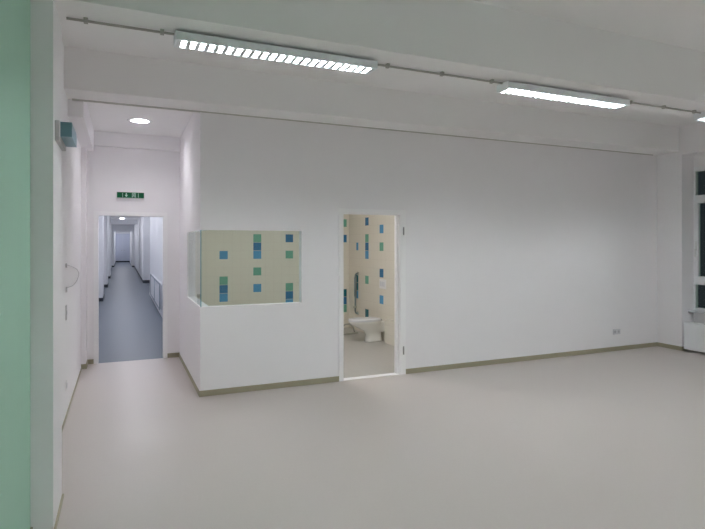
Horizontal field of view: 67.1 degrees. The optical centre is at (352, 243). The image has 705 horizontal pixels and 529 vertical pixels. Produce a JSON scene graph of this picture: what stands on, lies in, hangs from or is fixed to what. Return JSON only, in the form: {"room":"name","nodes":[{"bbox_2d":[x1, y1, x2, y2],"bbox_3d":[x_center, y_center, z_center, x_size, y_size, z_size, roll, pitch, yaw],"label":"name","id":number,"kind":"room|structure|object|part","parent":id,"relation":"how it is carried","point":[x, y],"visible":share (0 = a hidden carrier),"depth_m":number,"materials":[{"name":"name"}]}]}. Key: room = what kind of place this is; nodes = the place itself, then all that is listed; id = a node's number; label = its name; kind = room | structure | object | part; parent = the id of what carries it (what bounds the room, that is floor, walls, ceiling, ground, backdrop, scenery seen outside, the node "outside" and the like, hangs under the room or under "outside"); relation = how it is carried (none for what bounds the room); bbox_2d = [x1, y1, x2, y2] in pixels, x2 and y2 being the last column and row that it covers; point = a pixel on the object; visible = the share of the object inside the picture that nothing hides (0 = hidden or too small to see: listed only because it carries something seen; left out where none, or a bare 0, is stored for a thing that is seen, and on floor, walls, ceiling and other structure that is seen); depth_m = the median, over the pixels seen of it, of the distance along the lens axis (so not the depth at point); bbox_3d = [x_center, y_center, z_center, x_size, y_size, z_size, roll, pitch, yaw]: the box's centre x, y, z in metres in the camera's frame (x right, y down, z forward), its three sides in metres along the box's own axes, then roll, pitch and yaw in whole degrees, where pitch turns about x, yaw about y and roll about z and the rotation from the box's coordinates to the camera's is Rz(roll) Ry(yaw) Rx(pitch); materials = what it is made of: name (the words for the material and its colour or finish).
{"room":"empty classroom","nodes":[
{"label":"empty classroom","id":0,"kind":"room"},
{"bbox_2d":[0,0,115,528],"bbox_3d":[-10.296,-0.125,22.130,0.340,3.490,55.200,0,0,-23],"label":"wall","id":1,"kind":"structure","parent":0,"point":[14,14],"depth_m":2.64,"materials":[{"name":"green paint"}]},
{"bbox_2d":[30,0,61,528],"bbox_3d":[-1.824,0.115,3.160,0.130,3.010,0.470,0,0,-23],"label":"wall pier","id":2,"kind":"object","parent":1,"relation":"attached to","point":[45,25],"visible":0.9,"depth_m":2.96,"materials":[{"name":"white paint"}]},
{"bbox_2d":[55,120,76,150],"bbox_3d":[-1.738,-0.650,3.230,0.085,0.117,0.390,0,0,-23],"label":"wall lamp","id":3,"kind":"object","parent":2,"relation":"attached to","point":[65,133],"visible":1,"depth_m":3.09,"materials":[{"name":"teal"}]},
{"bbox_3d":[-1.765,-0.650,3.218,0.026,0.117,0.390,0,0,-23],"label":"plate","id":4,"kind":"part","parent":3,"relation":"part of","materials":[{"name":"grey metal"}]},
{"bbox_2d":[65,263,78,287],"bbox_3d":[-2.635,0.298,5.004,0.114,0.240,0.044,0,0,-23],"label":"loose cable","id":5,"kind":"object","parent":1,"relation":"attached to","point":[66,265],"visible":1,"depth_m":5.01,"materials":[{"name":"grey plastic"}]},
{"bbox_2d":[68,99,93,150],"bbox_3d":[-3.120,-1.383,6.154,0.138,0.275,2.085,0,0,-23],"label":"trim","id":6,"kind":"structure","parent":1,"relation":"attached to","point":[78,111],"depth_m":5.67,"materials":[{"name":"white paint"}]},
{"bbox_2d":[81,148,86,363],"bbox_3d":[-3.546,0.188,7.029,0.055,2.865,0.280,0,0,-23],"label":"trim","id":7,"kind":"structure","parent":1,"relation":"attached to","point":[83,150],"depth_m":6.90,"materials":[{"name":"white paint"}]},
{"bbox_2d":[30,352,198,528],"bbox_3d":[-0.825,1.589,2.258,1.246,0.062,11.200,0,0,-23],"label":"baseboard","id":8,"kind":"structure","parent":1,"relation":"attached to","point":[83,366],"depth_m":6.07,"materials":[{"name":"beige"}]},
{"bbox_2d":[66,17,173,34],"bbox_3d":[-1.442,-1.365,3.332,0.619,0.031,0.032,0,0,-23],"label":"conduit","id":9,"kind":"object","parent":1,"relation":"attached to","point":[85,20],"visible":1,"depth_m":3.31,"materials":[{"name":"grey"}]},
{"bbox_2d":[111,219,136,231],"bbox_3d":[-14.629,-1.125,33.931,1.470,0.510,8.900,0,0,-23],"label":"trim","id":10,"kind":"structure","parent":1,"relation":"attached to","point":[118,223],"depth_m":37.43,"materials":[{"name":"paint"}]},
{"bbox_2d":[99,261,161,316],"bbox_3d":[-11.756,1.560,27.678,1.760,0.120,43.860,0,0,-23],"label":"baseboard","id":11,"kind":"structure","parent":1,"relation":"attached to","point":[143,281],"depth_m":19.97,"materials":[{"name":"grey"}]},
{"bbox_2d":[174,30,377,74],"bbox_3d":[-0.499,-1.341,3.741,1.432,0.077,0.152,0,0,-23],"label":"ceiling lamp","id":12,"kind":"object","parent":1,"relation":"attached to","point":[187,40],"visible":1,"depth_m":3.68,"materials":[{"name":"white metal"}]},
{"bbox_2d":[54,0,704,117],"bbox_3d":[1.913,-1.650,4.783,8.480,0.540,0.470,0,0,-23],"label":"beam","id":13,"kind":"structure","parent":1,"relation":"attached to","point":[466,38],"depth_m":4.03,"materials":[{"name":"paint"}]},
{"bbox_2d":[378,63,502,83],"bbox_3d":[0.714,-1.365,4.267,1.208,0.031,0.032,0,0,-23],"label":"conduit","id":14,"kind":"object","parent":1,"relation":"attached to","point":[387,65],"visible":0.96,"depth_m":4.25,"materials":[{"name":"grey"}]},
{"bbox_2d":[497,80,629,108],"bbox_3d":[1.926,-1.341,4.794,1.432,0.077,0.152,0,0,-23],"label":"ceiling lamp","id":15,"kind":"object","parent":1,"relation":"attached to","point":[508,87],"visible":1,"depth_m":4.72,"materials":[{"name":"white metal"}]},
{"bbox_2d":[630,100,700,113],"bbox_3d":[3.100,-1.365,5.303,1.123,0.031,0.032,0,0,-23],"label":"conduit","id":16,"kind":"object","parent":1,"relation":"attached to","point":[631,101],"visible":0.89,"depth_m":5.29,"materials":[{"name":"grey"}]},
{"bbox_2d":[693,112,704,120],"bbox_3d":[4.273,-1.341,5.813,1.432,0.077,0.152,0,0,-23],"label":"ceiling lamp","id":17,"kind":"object","parent":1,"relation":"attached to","point":[700,117],"visible":1,"depth_m":5.56,"materials":[{"name":"white metal"}]},
{"bbox_2d":[111,216,138,224],"bbox_3d":[-11.936,-1.430,27.741,2.800,0.100,44.200,0,0,-23],"label":"ceiling","id":18,"kind":"structure","parent":0,"point":[112,217],"depth_m":27.70,"materials":[{"name":"paint"}]},
{"bbox_2d":[87,146,179,359],"bbox_3d":[-3.033,0.050,7.470,1.346,3.140,0.120,0,0,-23],"label":"wall","id":19,"kind":"structure","parent":0,"point":[155,174],"depth_m":7.44,"materials":[{"name":"white paint"}]},
{"bbox_2d":[94,211,166,363],"bbox_3d":[-3.095,0.588,7.448,0.945,2.065,0.152,0,0,-23],"label":"door frame","id":20,"kind":"structure","parent":19,"relation":"in","point":[97,214],"depth_m":7.36,"materials":[{"name":"white"}]},
{"bbox_2d":[117,192,143,198],"bbox_3d":[-3.072,-0.670,7.365,0.356,0.093,0.040,0,0,-23],"label":"exit sign","id":21,"kind":"object","parent":19,"relation":"attached to","point":[120,195],"visible":1,"depth_m":7.35,"materials":[{"name":"green plastic"}]},
{"bbox_2d":[94,131,179,151],"bbox_3d":[-3.041,-1.423,7.363,1.246,0.195,0.070,0,0,-23],"label":"trim","id":22,"kind":"structure","parent":19,"relation":"attached to","point":[101,138],"depth_m":7.35,"materials":[{"name":"white paint"}]},
{"bbox_2d":[87,103,192,136],"bbox_3d":[-2.680,-1.580,6.468,1.496,0.120,2.200,0,0,-23],"label":"ceiling","id":23,"kind":"structure","parent":0,"point":[104,117],"depth_m":6.50,"materials":[{"name":"paint"}]},
{"bbox_2d":[127,118,152,123],"bbox_3d":[-2.619,-1.566,6.559,0.304,0.104,0.304,0,0,-23],"label":"recessed light","id":24,"kind":"object","parent":23,"relation":"in","point":[133,120],"visible":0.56,"depth_m":6.63,"materials":[{"name":"white plastic"}]},
{"bbox_2d":[130,217,161,312],"bbox_3d":[-11.014,0.120,27.989,0.710,3.000,43.880,0,0,-23],"label":"wall","id":25,"kind":"structure","parent":0,"point":[146,235],"depth_m":22.10,"materials":[{"name":"paint"}]},
{"bbox_2d":[150,274,161,309],"bbox_3d":[-5.079,1.170,13.711,0.056,0.600,4.140,0,0,-23],"label":"radiator","id":26,"kind":"object","parent":25,"relation":"attached to","point":[155,284],"visible":1,"depth_m":12.93,"materials":[{"name":"white metal"}]},
{"bbox_2d":[180,113,207,388],"bbox_3d":[-2.023,0.050,6.709,0.100,3.140,2.080,0,0,-23],"label":"wall","id":27,"kind":"structure","parent":0,"point":[189,139],"depth_m":6.53,"materials":[{"name":"white paint"}]},
{"bbox_2d":[195,214,348,327],"bbox_3d":[-1.503,0.310,9.758,3.284,2.620,0.102,0,0,-23],"label":"wall","id":28,"kind":"structure","parent":0,"point":[238,267],"depth_m":9.55,"materials":[{"name":"beige tile"}]},
{"bbox_2d":[349,214,393,339],"bbox_3d":[0.689,0.310,8.705,0.102,2.620,3.580,0,0,-23],"label":"wall","id":29,"kind":"structure","parent":0,"point":[371,237],"depth_m":9.39,"materials":[{"name":"beige tile"}]},
{"bbox_2d":[353,272,358,314],"bbox_3d":[0.061,0.920,9.903,0.100,0.810,0.070,0,0,-23],"label":"grab rail","id":30,"kind":"object","parent":29,"relation":"attached to","point":[357,273],"visible":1,"depth_m":9.88,"materials":[{"name":"grey"}]},
{"bbox_3d":[0.072,0.920,9.908,0.076,0.772,0.032,0,0,-23],"label":"rail","id":31,"kind":"part","parent":30,"relation":"part of","materials":[{"name":"grey"}]},
{"bbox_2d":[379,279,385,288],"bbox_3d":[0.509,0.675,8.975,0.017,0.160,0.240,0,0,-23],"label":"flush plate","id":32,"kind":"object","parent":29,"relation":"attached to","point":[382,282],"visible":1,"depth_m":8.97,"materials":[{"name":"white plastic"}]},
{"bbox_2d":[385,319,393,345],"bbox_3d":[0.886,1.427,8.016,0.090,0.385,1.600,0,0,-23],"label":"trim","id":33,"kind":"structure","parent":29,"relation":"attached to","point":[389,324],"depth_m":8.57,"materials":[{"name":"beige tile"}]},
{"bbox_2d":[57,262,704,528],"bbox_3d":[-6.612,1.680,23.839,9.460,0.120,55.600,0,0,-23],"label":"floor","id":34,"kind":"structure","parent":0,"point":[612,439],"depth_m":4.32,"materials":[{"name":"beige plastic"}]},
{"bbox_2d":[344,323,357,334],"bbox_3d":[-0.091,1.522,9.512,0.433,0.192,0.085,0,0,-41],"label":"stand","id":35,"kind":"object","parent":34,"relation":"on","point":[354,332],"visible":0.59,"depth_m":9.57,"materials":[{"name":"grey metal"}]},
{"bbox_2d":[348,317,384,341],"bbox_3d":[0.230,1.427,8.854,0.625,0.385,0.376,0,0,-23],"label":"toilet","id":36,"kind":"object","parent":34,"relation":"on","point":[372,327],"visible":0.98,"depth_m":8.79,"materials":[{"name":"white ceramic"}]},
{"bbox_3d":[0.200,1.266,8.841,0.560,0.016,0.372,0,0,-23],"label":"seat","id":37,"kind":"part","parent":36,"relation":"part of","materials":[{"name":"white plastic"}]},
{"bbox_3d":[0.203,1.245,8.842,0.564,0.022,0.376,0,0,-23],"label":"lid","id":38,"kind":"part","parent":36,"relation":"part of","materials":[{"name":"white plastic"}]},
{"bbox_2d":[62,28,702,126],"bbox_3d":[1.597,-1.850,5.774,8.790,0.120,1.640,0,0,-23],"label":"ceiling","id":39,"kind":"structure","parent":0,"point":[70,38],"depth_m":5.68,"materials":[{"name":"paint"}]},
{"bbox_2d":[199,112,656,390],"bbox_3d":[1.637,0.105,7.110,7.134,3.030,0.100,0,0,-23],"label":"wall","id":40,"kind":"structure","parent":0,"point":[514,249],"depth_m":6.86,"materials":[{"name":"white paint"}]},
{"bbox_2d":[187,230,302,306],"bbox_3d":[-1.335,0.261,6.428,1.139,0.823,1.224,0,0,-23],"label":"window","id":41,"kind":"structure","parent":40,"relation":"in","point":[191,285],"depth_m":6.25,"materials":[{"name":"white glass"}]},
{"bbox_3d":[-1.849,0.260,6.217,0.008,0.816,1.196,0,0,-23],"label":"pane","id":42,"kind":"part","parent":41,"relation":"part of","materials":[{"name":"clear glass"}]},
{"bbox_2d":[72,99,650,154],"bbox_3d":[1.009,-1.404,6.791,8.140,0.012,0.026,0,0,-23],"label":"trim","id":43,"kind":"structure","parent":40,"relation":"attached to","point":[72,99],"depth_m":6.09,"materials":[{"name":"grey paint"}]},
{"bbox_2d":[64,46,678,154],"bbox_3d":[1.091,-1.625,6.677,8.480,0.430,0.460,0,0,-23],"label":"beam","id":44,"kind":"structure","parent":40,"relation":"attached to","point":[93,75],"depth_m":5.88,"materials":[{"name":"paint"}]},
{"bbox_2d":[339,208,405,381],"bbox_3d":[0.234,0.601,6.485,0.895,2.041,0.129,0,0,-23],"label":"door frame","id":45,"kind":"structure","parent":40,"relation":"in","point":[399,215],"depth_m":6.60,"materials":[{"name":"white"}]},
{"bbox_2d":[199,342,656,396],"bbox_3d":[1.607,1.589,7.036,7.046,0.062,0.012,0,0,-23],"label":"baseboard","id":46,"kind":"structure","parent":40,"relation":"attached to","point":[222,391],"depth_m":6.82,"materials":[{"name":"beige"}]},
{"bbox_2d":[613,329,619,334],"bbox_3d":[4.013,1.332,8.081,0.152,0.080,0.012,0,0,-23],"label":"double socket","id":47,"kind":"object","parent":40,"relation":"attached to","point":[615,331],"visible":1,"depth_m":8.07,"materials":[{"name":"white plastic"}]},
{"bbox_2d":[469,0,704,51],"bbox_3d":[3.432,-1.930,1.550,8.790,0.120,6.710,0,0,-23],"label":"ceiling","id":48,"kind":"structure","parent":0,"point":[681,23],"depth_m":4.33,"materials":[{"name":"paint"}]},
{"bbox_2d":[657,121,704,346],"bbox_3d":[6.778,-0.125,4.426,0.360,3.490,9.120,0,0,-23],"label":"wall","id":49,"kind":"structure","parent":0,"point":[675,170],"depth_m":8.17,"materials":[{"name":"white paint"}]},
{"bbox_2d":[657,342,686,350],"bbox_3d":[6.754,1.589,4.354,0.282,0.062,9.008,0,0,-23],"label":"baseboard","id":50,"kind":"structure","parent":49,"relation":"attached to","point":[664,345],"depth_m":8.21,"materials":[{"name":"beige"}]},
{"bbox_2d":[684,321,704,352],"bbox_3d":[5.398,1.377,7.446,0.302,0.406,1.368,0,0,-23],"label":"radiator","id":51,"kind":"object","parent":49,"relation":"attached to","point":[694,332],"visible":1,"depth_m":7.87,"materials":[{"name":"white metal"}]},
{"bbox_2d":[684,321,704,324],"bbox_3d":[5.323,1.178,7.413,0.134,0.008,1.362,0,0,-23],"label":"grille","id":52,"kind":"object","parent":51,"relation":"attached to","point":[685,323],"depth_m":7.91,"materials":[{"name":"white metal"}]},
{"bbox_2d":[688,166,704,313],"bbox_3d":[5.590,-0.069,7.314,0.200,2.222,1.865,0,0,-23],"label":"window","id":53,"kind":"structure","parent":49,"relation":"in","point":[698,280],"depth_m":8.13,"materials":[{"name":"white plastic"}]},
{"bbox_3d":[5.238,0.080,8.124,0.036,0.240,0.022,0,0,-23],"label":"handle","id":54,"kind":"part","parent":53,"relation":"part of","materials":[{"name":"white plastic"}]},
{"bbox_3d":[5.557,1.031,7.300,0.130,0.022,1.865,0,0,-23],"label":"sill","id":55,"kind":"part","parent":53,"relation":"part of","materials":[{"name":"white stone"}]},
{"bbox_3d":[5.649,-0.080,7.340,0.070,2.200,1.865,0,0,-23],"label":"frame","id":56,"kind":"part","parent":53,"relation":"part of","materials":[{"name":"white plastic"}]},
{"bbox_3d":[5.446,-0.065,7.768,0.062,1.210,0.868,0,0,-23],"label":"sash","id":57,"kind":"part","parent":53,"relation":"part of","materials":[{"name":"white plastic"}]},
{"bbox_3d":[-20.659,0.120,47.829,2.800,3.000,0.200,0,0,-23],"label":"wall","id":58,"kind":"structure","parent":0,"visible":0},
{"bbox_2d":[116,232,129,261],"bbox_3d":[-20.588,0.290,47.691,1.440,2.660,0.111,0,0,-23],"label":"door","id":59,"kind":"structure","parent":58,"relation":"in","point":[123,238],"depth_m":47.70,"materials":[{"name":"white"}]}
]}

